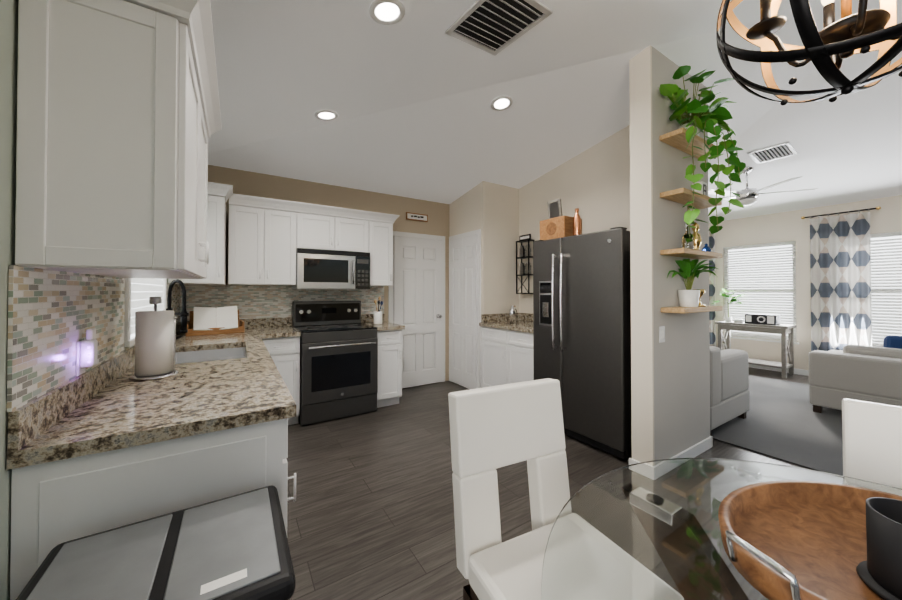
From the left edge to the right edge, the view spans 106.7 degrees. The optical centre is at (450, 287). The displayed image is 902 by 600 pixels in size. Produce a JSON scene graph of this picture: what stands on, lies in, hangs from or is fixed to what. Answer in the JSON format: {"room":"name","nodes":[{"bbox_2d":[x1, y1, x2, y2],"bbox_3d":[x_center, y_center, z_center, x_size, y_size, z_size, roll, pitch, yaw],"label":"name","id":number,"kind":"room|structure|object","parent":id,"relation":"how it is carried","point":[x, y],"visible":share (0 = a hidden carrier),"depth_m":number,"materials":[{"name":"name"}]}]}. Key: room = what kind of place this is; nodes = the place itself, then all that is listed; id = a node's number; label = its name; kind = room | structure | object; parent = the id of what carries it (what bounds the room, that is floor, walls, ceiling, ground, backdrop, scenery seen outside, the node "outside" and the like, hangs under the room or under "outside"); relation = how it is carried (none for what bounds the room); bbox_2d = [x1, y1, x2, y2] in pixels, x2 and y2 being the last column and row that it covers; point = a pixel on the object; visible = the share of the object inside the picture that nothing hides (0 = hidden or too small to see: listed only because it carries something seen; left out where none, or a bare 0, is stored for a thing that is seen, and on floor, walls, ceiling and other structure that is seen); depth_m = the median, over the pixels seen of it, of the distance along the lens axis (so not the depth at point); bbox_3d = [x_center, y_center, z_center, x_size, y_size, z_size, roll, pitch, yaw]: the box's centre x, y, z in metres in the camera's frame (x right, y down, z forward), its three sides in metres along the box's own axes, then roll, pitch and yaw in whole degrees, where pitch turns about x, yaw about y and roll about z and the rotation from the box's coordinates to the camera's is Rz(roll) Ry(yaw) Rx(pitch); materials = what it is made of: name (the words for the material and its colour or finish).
{"room":"kitchen","nodes":[
{"label":"kitchen","id":0,"kind":"room"},
{"bbox_2d":[0,0,167,599],"bbox_3d":[-1.642,-0.375,1.584,0.120,3.400,4.120,0,-1,-33],"label":"wall","id":1,"kind":"structure","parent":0,"point":[8,62],"depth_m":0.82,"materials":[{"name":"beige paint"}]},
{"bbox_2d":[7,265,179,411],"bbox_3d":[-1.855,0.138,2.034,0.008,0.360,2.877,0,-1,-33],"label":"tile backsplash","id":2,"kind":"structure","parent":1,"relation":"attached to","point":[54,316],"depth_m":1.01,"materials":[{"name":"tile"}]},
{"bbox_2d":[76,328,97,375],"bbox_3d":[-1.286,0.226,1.188,0.040,0.160,0.072,0,-1,-33],"label":"outlet","id":3,"kind":"object","parent":2,"relation":"attached to","point":[86,353],"visible":1,"depth_m":1.17,"materials":[{"name":"white plastic"}]},
{"bbox_2d":[15,0,221,278],"bbox_3d":[-1.169,-0.475,1.328,0.393,0.855,1.038,0,-1,-33],"label":"upper cabinet","id":4,"kind":"object","parent":1,"relation":"attached to","point":[118,116],"visible":1,"depth_m":0.94,"materials":[{"name":"white wood"}]},
{"bbox_2d":[124,278,166,346],"bbox_3d":[-1.890,-0.184,2.111,0.028,0.970,1.080,0,-1,-33],"label":"window","id":5,"kind":"structure","parent":1,"relation":"in","point":[139,292],"depth_m":1.87,"materials":[{"name":"white glass"}]},
{"bbox_2d":[208,165,448,380],"bbox_3d":[-1.353,-0.348,4.141,3.120,3.400,0.120,0,-1,-33],"label":"wall","id":6,"kind":"structure","parent":0,"point":[243,182],"depth_m":4.15,"materials":[{"name":"beige paint"}]},
{"bbox_2d":[168,182,232,284],"bbox_3d":[-2.260,-0.457,3.075,0.435,0.855,0.692,0,-1,-33],"label":"upper cabinet","id":7,"kind":"object","parent":6,"relation":"attached to","point":[219,195],"visible":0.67,"depth_m":2.89,"materials":[{"name":"white wood"}]},
{"bbox_2d":[228,201,271,284],"bbox_3d":[-2.048,-0.405,3.411,0.353,0.760,0.334,0,-1,-33],"label":"upper cabinet","id":8,"kind":"object","parent":6,"relation":"attached to","point":[268,237],"depth_m":3.27,"materials":[{"name":"white wood"}]},
{"bbox_2d":[180,285,383,321],"bbox_3d":[-1.748,0.157,3.806,2.080,0.360,0.008,0,-1,-33],"label":"tile backsplash","id":9,"kind":"structure","parent":6,"relation":"attached to","point":[260,301],"depth_m":3.64,"materials":[{"name":"tile"}]},
{"bbox_2d":[272,209,299,284],"bbox_3d":[-1.848,-0.404,3.539,0.353,0.760,0.334,0,-1,-33],"label":"upper cabinet","id":10,"kind":"object","parent":6,"relation":"attached to","point":[285,222],"depth_m":3.44,"materials":[{"name":"white wood"}]},
{"bbox_2d":[300,209,339,250],"bbox_3d":[-1.512,-0.592,3.756,0.445,0.378,0.334,0,-1,-33],"label":"upper cabinet","id":11,"kind":"object","parent":6,"relation":"attached to","point":[321,231],"depth_m":3.62,"materials":[{"name":"white wood"}]},
{"bbox_2d":[292,248,369,289],"bbox_3d":[-1.345,-0.188,3.794,0.769,0.423,0.439,0,-1,-33],"label":"microwave","id":12,"kind":"object","parent":11,"relation":"attached to","point":[328,269],"visible":1,"depth_m":3.63,"materials":[{"name":"silver metal"}]},
{"bbox_2d":[340,217,371,252],"bbox_3d":[-1.236,-0.591,3.933,0.445,0.378,0.334,0,-1,-33],"label":"upper cabinet","id":13,"kind":"object","parent":6,"relation":"attached to","point":[355,232],"depth_m":3.84,"materials":[{"name":"white wood"}]},
{"bbox_2d":[370,221,394,285],"bbox_3d":[-0.921,-0.397,4.132,0.302,0.760,0.334,0,-1,-33],"label":"upper cabinet","id":14,"kind":"object","parent":6,"relation":"attached to","point":[381,257],"depth_m":4.00,"materials":[{"name":"white wood"}]},
{"bbox_2d":[388,231,444,388],"bbox_3d":[-0.426,0.307,4.586,0.870,2.100,0.113,0,-1,-33],"label":"door","id":15,"kind":"structure","parent":6,"relation":"in","point":[416,299],"depth_m":4.61,"materials":[{"name":"white wood"}]},
{"bbox_2d":[406,212,427,221],"bbox_3d":[-0.467,-0.968,4.627,0.330,0.100,0.020,0,-1,-33],"label":"sign","id":16,"kind":"object","parent":6,"relation":"attached to","point":[416,217],"visible":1,"depth_m":4.61,"materials":[{"name":"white wood"}]},
{"bbox_2d":[449,181,488,387],"bbox_3d":[0.234,-0.343,4.610,0.100,3.400,0.800,0,-1,-33],"label":"wall","id":17,"kind":"structure","parent":0,"point":[469,211],"depth_m":4.33,"materials":[{"name":"beige paint"}]},
{"bbox_2d":[449,229,480,388],"bbox_3d":[0.160,0.308,4.570,0.056,2.097,0.749,0,-1,-33],"label":"bifold pantry door","id":18,"kind":"structure","parent":17,"relation":"in","point":[464,309],"depth_m":4.51,"materials":[{"name":"white wood"}]},
{"bbox_2d":[489,182,518,313],"bbox_3d":[0.684,-0.344,4.482,0.520,3.400,0.100,0,-1,-33],"label":"wall","id":19,"kind":"structure","parent":0,"point":[503,225],"depth_m":4.43,"materials":[{"name":"beige paint"}]},
{"bbox_2d":[286,367,810,599],"bbox_3d":[2.781,1.371,2.184,8.600,0.080,8.400,0,-1,-33],"label":"floor","id":20,"kind":"structure","parent":0,"point":[370,512],"depth_m":2.15,"materials":[{"name":"brown wood"}]},
{"bbox_2d":[10,418,293,599],"bbox_3d":[-0.987,0.887,1.244,0.625,0.868,0.593,0,-1,-33],"label":"base cabinet","id":21,"kind":"object","parent":20,"relation":"on","point":[55,503],"depth_m":0.95,"materials":[{"name":"white wood"}]},
{"bbox_2d":[6,317,300,469],"bbox_3d":[-1.439,0.459,2.296,0.992,0.277,2.877,0,-1,-33],"label":"countertop","id":22,"kind":"structure","parent":21,"relation":"on","point":[107,405],"depth_m":1.16,"materials":[{"name":"stone"}]},
{"bbox_2d":[129,297,178,380],"bbox_3d":[-1.374,0.228,1.558,0.176,0.369,0.176,0,-1,-33],"label":"paper towel holder","id":23,"kind":"object","parent":22,"relation":"on","point":[155,344],"visible":1,"depth_m":1.51,"materials":[{"name":"white paper"}]},
{"bbox_2d":[166,279,188,338],"bbox_3d":[-1.919,0.182,2.343,0.154,0.476,0.232,0,-1,-33],"label":"spring faucet","id":24,"kind":"object","parent":22,"relation":"on","point":[183,314],"visible":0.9,"depth_m":2.29,"materials":[{"name":"black metal"}]},
{"bbox_2d":[185,306,244,335],"bbox_3d":[-2.232,0.304,3.183,0.440,0.251,0.362,0,-1,-37],"label":"cookbook stand","id":25,"kind":"object","parent":22,"relation":"on","point":[212,321],"visible":0.85,"depth_m":3.10,"materials":[{"name":"white paper"}]},
{"bbox_2d":[16,485,295,599],"bbox_3d":[-0.638,0.964,0.746,0.485,0.704,0.460,0,-1,-33],"label":"trash can","id":26,"kind":"object","parent":20,"relation":"on","point":[235,547],"visible":1,"depth_m":0.75,"materials":[{"name":"silver plastic"}]},
{"bbox_2d":[262,336,299,424],"bbox_3d":[-1.767,0.910,3.388,0.363,0.868,0.642,0,-1,-33],"label":"base cabinet","id":27,"kind":"object","parent":20,"relation":"on","point":[284,352],"visible":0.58,"depth_m":3.20,"materials":[{"name":"white wood"}]},
{"bbox_2d":[292,300,377,425],"bbox_3d":[-1.264,0.746,3.655,0.756,1.178,0.736,0,-1,-33],"label":"range","id":28,"kind":"object","parent":20,"relation":"on","point":[338,359],"visible":1,"depth_m":3.44,"materials":[{"name":"metal"}]},
{"bbox_2d":[377,329,401,407],"bbox_3d":[-0.835,0.917,3.983,0.302,0.868,0.642,0,-1,-33],"label":"base cabinet","id":29,"kind":"object","parent":20,"relation":"on","point":[389,392],"visible":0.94,"depth_m":3.75,"materials":[{"name":"white wood"}]},
{"bbox_2d":[361,314,404,330],"bbox_3d":[-0.835,0.409,4.006,0.322,0.140,0.647,0,-1,-33],"label":"countertop","id":30,"kind":"structure","parent":29,"relation":"on","point":[367,319],"depth_m":3.95,"materials":[{"name":"stone"}]},
{"bbox_2d":[374,297,382,323],"bbox_3d":[-0.871,0.276,4.015,0.108,0.326,0.104,0,-1,-33],"label":"utensil crock","id":31,"kind":"object","parent":30,"relation":"on","point":[378,317],"visible":1,"depth_m":3.98,"materials":[{"name":"white ceramic"}]},
{"bbox_2d":[481,326,533,387],"bbox_3d":[0.897,0.916,3.951,0.696,0.868,0.978,0,-1,-33],"label":"base cabinets","id":32,"kind":"object","parent":20,"relation":"on","point":[506,356],"visible":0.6,"depth_m":3.80,"materials":[{"name":"white wood"}]},
{"bbox_2d":[479,313,532,332],"bbox_3d":[0.908,0.408,3.962,0.686,0.140,0.990,0,-1,-33],"label":"countertop","id":33,"kind":"structure","parent":32,"relation":"on","point":[524,322],"depth_m":4.20,"materials":[{"name":"stone"}]},
{"bbox_2d":[509,306,515,323],"bbox_3d":[0.748,0.331,4.077,0.088,0.217,0.088,0,-1,-33],"label":"shaker","id":34,"kind":"object","parent":33,"relation":"on","point":[512,315],"visible":1,"depth_m":4.04,"materials":[{"name":"silver metal"}]},
{"bbox_2d":[448,378,569,599],"bbox_3d":[0.322,0.839,1.008,0.460,0.960,0.587,0,-1,-26],"label":"dining chair","id":35,"kind":"object","parent":20,"relation":"on","point":[493,429],"visible":0.83,"depth_m":1.13,"materials":[{"name":"white leather"}]},
{"bbox_2d":[533,227,631,459],"bbox_3d":[1.343,0.441,3.103,0.845,1.800,0.910,0,-1,-33],"label":"refrigerator","id":36,"kind":"object","parent":20,"relation":"on","point":[582,318],"visible":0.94,"depth_m":2.78,"materials":[{"name":"metal"}]},
{"bbox_2d":[540,215,581,239],"bbox_3d":[1.066,-0.558,3.269,0.264,0.200,0.300,0,-1,-33],"label":"box","id":37,"kind":"object","parent":36,"relation":"on","point":[557,227],"visible":0.73,"depth_m":3.15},
{"bbox_2d":[547,199,562,218],"bbox_3d":[1.015,-0.753,3.274,0.049,0.191,0.150,0,-1,-33],"label":"frame","id":38,"kind":"object","parent":37,"relation":"on","point":[554,208],"visible":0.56,"depth_m":3.25,"materials":[{"name":"grey wood"}]},
{"bbox_2d":[573,208,580,235],"bbox_3d":[1.138,-0.587,3.030,0.068,0.252,0.068,0,-1,-33],"label":"bottle","id":39,"kind":"object","parent":36,"relation":"on","point":[576,224],"visible":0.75,"depth_m":3.00,"materials":[{"name":"brown metal"}]},
{"bbox_2d":[541,458,901,599],"bbox_3d":[0.802,0.933,0.438,1.320,0.760,1.320,0,-1,-33],"label":"glass dining table","id":40,"kind":"object","parent":20,"relation":"on","point":[648,530],"visible":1,"depth_m":0.76,"materials":[{"name":"clear glass"}]},
{"bbox_2d":[718,480,901,599],"bbox_3d":[0.826,0.503,0.647,0.610,0.091,0.433,0,-1,-33],"label":"wood tray","id":41,"kind":"object","parent":40,"relation":"on","point":[793,540],"visible":0.96,"depth_m":0.71,"materials":[{"name":"brown wood"}]},
{"bbox_2d":[856,497,901,599],"bbox_3d":[0.798,0.461,0.570,0.140,0.136,0.140,0,-1,-33],"label":"cup","id":42,"kind":"object","parent":41,"relation":"on","point":[879,571],"visible":1,"depth_m":0.58,"materials":[{"name":"black ceramic"}]},
{"bbox_2d":[715,321,795,378],"bbox_3d":[4.936,0.976,5.464,0.440,0.780,0.900,0,-1,-33],"label":"console table","id":43,"kind":"object","parent":20,"relation":"on","point":[784,330],"visible":0.75,"depth_m":5.22,"materials":[{"name":"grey wood"}]},
{"bbox_2d":[712,288,745,321],"bbox_3d":[4.775,0.302,5.779,0.516,0.574,0.474,0,-1,-33],"label":"plant","id":44,"kind":"object","parent":43,"relation":"on","point":[728,318],"visible":1,"depth_m":5.72,"materials":[{"name":"green plant"}]},
{"bbox_2d":[734,319,742,322],"bbox_3d":[4.809,0.557,5.613,0.120,0.060,0.120,0,-1,-33],"label":"speaker","id":45,"kind":"object","parent":43,"relation":"on","point":[738,320],"visible":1,"depth_m":5.57,"materials":[{"name":"white plastic"}]},
{"bbox_2d":[745,313,779,324],"bbox_3d":[4.967,0.507,5.358,0.228,0.154,0.380,0,-1,-33],"label":"radio","id":46,"kind":"object","parent":43,"relation":"on","point":[766,319],"visible":1,"depth_m":5.28,"materials":[{"name":"black plastic"}]},
{"bbox_2d":[712,375,842,475],"bbox_3d":[3.995,1.337,3.228,3.130,0.012,4.450,0,-1,-33],"label":"living room rug","id":47,"kind":"object","parent":20,"relation":"on","point":[782,421],"depth_m":3.16,"materials":[{"name":"grey carpet"}]},
{"bbox_2d":[710,346,749,435],"bbox_3d":[2.141,0.904,3.999,0.970,0.868,1.960,0,-1,-33],"label":"sofa","id":48,"kind":"object","parent":47,"relation":"on","point":[729,386],"visible":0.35,"depth_m":3.13,"materials":[{"name":"white fabric"}]},
{"bbox_2d":[808,335,901,412],"bbox_3d":[4.872,0.908,2.920,0.970,0.838,2.280,0,-1,-33],"label":"sofa","id":49,"kind":"object","parent":47,"relation":"on","point":[864,373],"visible":1,"depth_m":3.38,"materials":[{"name":"white fabric"}]},
{"bbox_2d":[842,398,901,488],"bbox_3d":[1.250,0.836,0.746,0.587,0.960,0.460,1,-1,-44],"label":"dining chair","id":50,"kind":"object","parent":20,"relation":"on","point":[872,440],"visible":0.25,"depth_m":1.02,"materials":[{"name":"white leather"}]},
{"bbox_2d":[208,0,901,222],"bbox_3d":[2.806,-1.556,2.083,8.200,0.612,8.150,0,-1,-33],"label":"ceiling","id":51,"kind":"structure","parent":0,"point":[412,94],"depth_m":2.77,"materials":[{"name":"paint"}]},
{"bbox_2d":[314,110,337,120],"bbox_3d":[-1.018,-1.405,2.743,0.183,0.035,0.184,0,-1,-33],"label":"recessed light","id":52,"kind":"object","parent":51,"relation":"in","point":[326,115],"visible":1,"depth_m":2.73,"materials":[{"name":"white"}]},
{"bbox_2d":[369,0,404,24],"bbox_3d":[-0.329,-1.422,1.731,0.183,0.035,0.184,0,-1,-33],"label":"recessed light","id":53,"kind":"object","parent":51,"relation":"in","point":[387,12],"visible":1,"depth_m":1.73,"materials":[{"name":"white"}]},
{"bbox_2d":[445,0,552,55],"bbox_3d":[0.268,-1.510,1.914,0.436,0.090,0.441,1,-1,-40],"label":"ceiling vent","id":54,"kind":"object","parent":51,"relation":"in","point":[498,26],"visible":0.98,"depth_m":1.91,"materials":[{"name":"silver metal"}]},
{"bbox_2d":[491,96,512,110],"bbox_3d":[0.428,-1.549,2.830,0.184,0.035,0.183,0,-1,-33],"label":"recessed light","id":55,"kind":"object","parent":51,"relation":"in","point":[501,103],"visible":1,"depth_m":2.82,"materials":[{"name":"white"}]},
{"bbox_2d":[708,167,817,205],"bbox_3d":[3.785,-1.285,4.355,1.293,0.470,1.230,0,-1,-33],"label":"room ceiling fan","id":56,"kind":"object","parent":51,"relation":"hanging from","point":[748,196],"visible":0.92,"depth_m":4.23,"materials":[{"name":"silver metal"}]},
{"bbox_2d":[747,142,797,163],"bbox_3d":[3.748,-1.557,3.913,0.357,0.071,0.360,0,-1,-33],"label":"ceiling vent","id":57,"kind":"object","parent":51,"relation":"in","point":[774,152],"visible":0.98,"depth_m":3.90,"materials":[{"name":"silver metal"}]},
{"bbox_2d":[716,0,901,105],"bbox_3d":[0.971,-1.001,0.827,0.497,1.056,0.486,0,-1,-33],"label":"orb chandelier","id":58,"kind":"object","parent":51,"relation":"hanging from","point":[829,47],"visible":1,"depth_m":0.82,"materials":[{"name":"black metal"}]},
{"bbox_2d":[519,125,629,313],"bbox_3d":[1.301,-0.348,4.111,0.120,3.400,2.790,0,-1,-33],"label":"wall","id":59,"kind":"structure","parent":0,"point":[592,183],"depth_m":3.70,"materials":[{"name":"beige paint"}]},
{"bbox_2d":[516,234,533,293],"bbox_3d":[0.973,-0.302,4.405,0.104,0.775,0.232,0,-1,-33],"label":"shelf rack","id":60,"kind":"object","parent":59,"relation":"attached to","point":[525,270],"visible":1,"depth_m":4.40,"materials":[{"name":"black metal"}]},
{"bbox_2d":[629,45,709,461],"bbox_3d":[1.751,-0.364,2.654,0.930,3.400,0.150,0,-1,-33],"label":"wall","id":61,"kind":"structure","parent":0,"point":[670,396],"depth_m":2.44,"materials":[{"name":"beige paint"}]},
{"bbox_2d":[659,326,664,342],"bbox_3d":[1.510,0.336,2.397,0.075,0.115,0.010,0,-1,-33],"label":"switch plate","id":62,"kind":"object","parent":61,"relation":"attached to","point":[661,333],"visible":1,"depth_m":2.39,"materials":[{"name":"white plastic"}]},
{"bbox_2d":[659,128,722,313],"bbox_3d":[1.804,-0.453,2.507,0.640,1.265,0.153,0,-1,-33],"label":"floating shelves","id":63,"kind":"object","parent":61,"relation":"attached to","point":[676,139],"visible":0.92,"depth_m":2.42,"materials":[{"name":"brown wood"}]},
{"bbox_2d":[682,206,695,248],"bbox_3d":[1.725,-0.428,2.420,0.194,0.323,0.139,0,-1,-33],"label":"bottle","id":64,"kind":"object","parent":63,"relation":"on","point":[688,240],"visible":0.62,"depth_m":2.44,"materials":[{"name":"clear glass"}]},
{"bbox_2d":[667,259,717,306],"bbox_3d":[1.772,-0.039,2.421,0.439,0.364,0.236,0,-1,-33],"label":"plant","id":65,"kind":"object","parent":63,"relation":"on","point":[688,297],"visible":1,"depth_m":2.43,"materials":[{"name":"green plant"}]},
{"bbox_2d":[692,222,701,249],"bbox_3d":[1.853,-0.380,2.541,0.076,0.230,0.076,0,-1,-33],"label":"figurine","id":66,"kind":"object","parent":63,"relation":"on","point":[697,238],"visible":0.6,"depth_m":2.52,"materials":[{"name":"gold metal"}]},
{"bbox_2d":[693,289,705,306],"bbox_3d":[1.889,0.080,2.554,0.088,0.130,0.088,0,-1,-33],"label":"goblet","id":67,"kind":"object","parent":63,"relation":"on","point":[702,291],"visible":0.52,"depth_m":2.52,"materials":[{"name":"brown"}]},
{"bbox_2d":[692,181,706,195],"bbox_3d":[1.932,-0.742,2.607,0.090,0.134,0.072,0,-1,-33],"label":"knife block","id":68,"kind":"object","parent":63,"relation":"on","point":[703,191],"visible":0.48,"depth_m":2.57,"materials":[{"name":"white paper"}]},
{"bbox_2d":[659,65,745,233],"bbox_3d":[1.913,-0.964,2.478,0.995,1.145,0.316,0,-1,-33],"label":"pothos plant","id":69,"kind":"object","parent":63,"relation":"on","point":[706,118],"visible":0.98,"depth_m":2.40,"materials":[{"name":"green plant"}]},
{"bbox_2d":[702,243,710,251],"bbox_3d":[2.018,-0.307,2.652,0.060,0.085,0.059,0,-1,-33],"label":"glass","id":70,"kind":"object","parent":63,"relation":"on","point":[706,247],"visible":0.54,"depth_m":2.64,"materials":[{"name":"blue glass"}]},
{"bbox_2d":[670,436,712,458],"bbox_3d":[1.789,1.293,2.563,0.944,0.085,0.014,0,-1,-33],"label":"baseboard","id":71,"kind":"structure","parent":61,"relation":"attached to","point":[697,449],"depth_m":2.66,"materials":[{"name":"white wood"}]},
{"bbox_2d":[709,195,901,369],"bbox_3d":[6.193,-0.347,4.217,0.120,3.400,8.120,0,-1,-33],"label":"wall","id":72,"kind":"structure","parent":0,"point":[787,226],"depth_m":5.28,"materials":[{"name":"beige paint"}]},
{"bbox_2d":[709,229,715,346],"bbox_3d":[4.755,0.035,6.249,0.108,2.239,0.488,0,-1,-33],"label":"curtain","id":73,"kind":"object","parent":72,"relation":"attached to","point":[712,314],"visible":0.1,"depth_m":6.15,"materials":[{"name":"white fabric"}]},
{"bbox_2d":[724,244,798,344],"bbox_3d":[5.214,0.084,5.699,0.130,1.630,1.000,0,-1,-33],"label":"window","id":74,"kind":"structure","parent":72,"relation":"in","point":[793,245],"depth_m":5.61,"materials":[{"name":"white"}]},
{"bbox_2d":[723,241,796,341],"bbox_3d":[5.205,0.068,5.694,0.042,1.594,0.932,0,-1,-33],"label":"window blind","id":75,"kind":"object","parent":74,"relation":"attached to","point":[751,335],"visible":0.71,"depth_m":5.64,"materials":[{"name":"white plastic"}]},
{"bbox_2d":[748,364,808,375],"bbox_3d":[6.169,1.310,4.112,0.014,0.085,8.000,0,-1,-33],"label":"baseboard","id":76,"kind":"structure","parent":72,"relation":"attached to","point":[796,371],"depth_m":5.43,"materials":[{"name":"white wood"}]},
{"bbox_2d":[801,206,880,350],"bbox_3d":[5.638,0.021,4.867,0.108,2.239,0.768,0,-1,-33],"label":"curtain","id":77,"kind":"object","parent":72,"relation":"attached to","point":[840,277],"visible":0.9,"depth_m":4.83,"materials":[{"name":"white fabric"}]},
{"bbox_2d":[871,235,901,346],"bbox_3d":[5.922,0.072,4.591,0.130,1.630,1.010,0,-1,-33],"label":"window","id":78,"kind":"structure","parent":72,"relation":"in","point":[886,290],"depth_m":4.58,"materials":[{"name":"white"}]},
{"bbox_2d":[871,231,901,346],"bbox_3d":[5.913,0.056,4.585,0.042,1.594,0.942,0,-1,-33],"label":"window blind","id":79,"kind":"object","parent":78,"relation":"attached to","point":[882,335],"visible":0.31,"depth_m":4.57,"materials":[{"name":"white plastic"}]}
]}

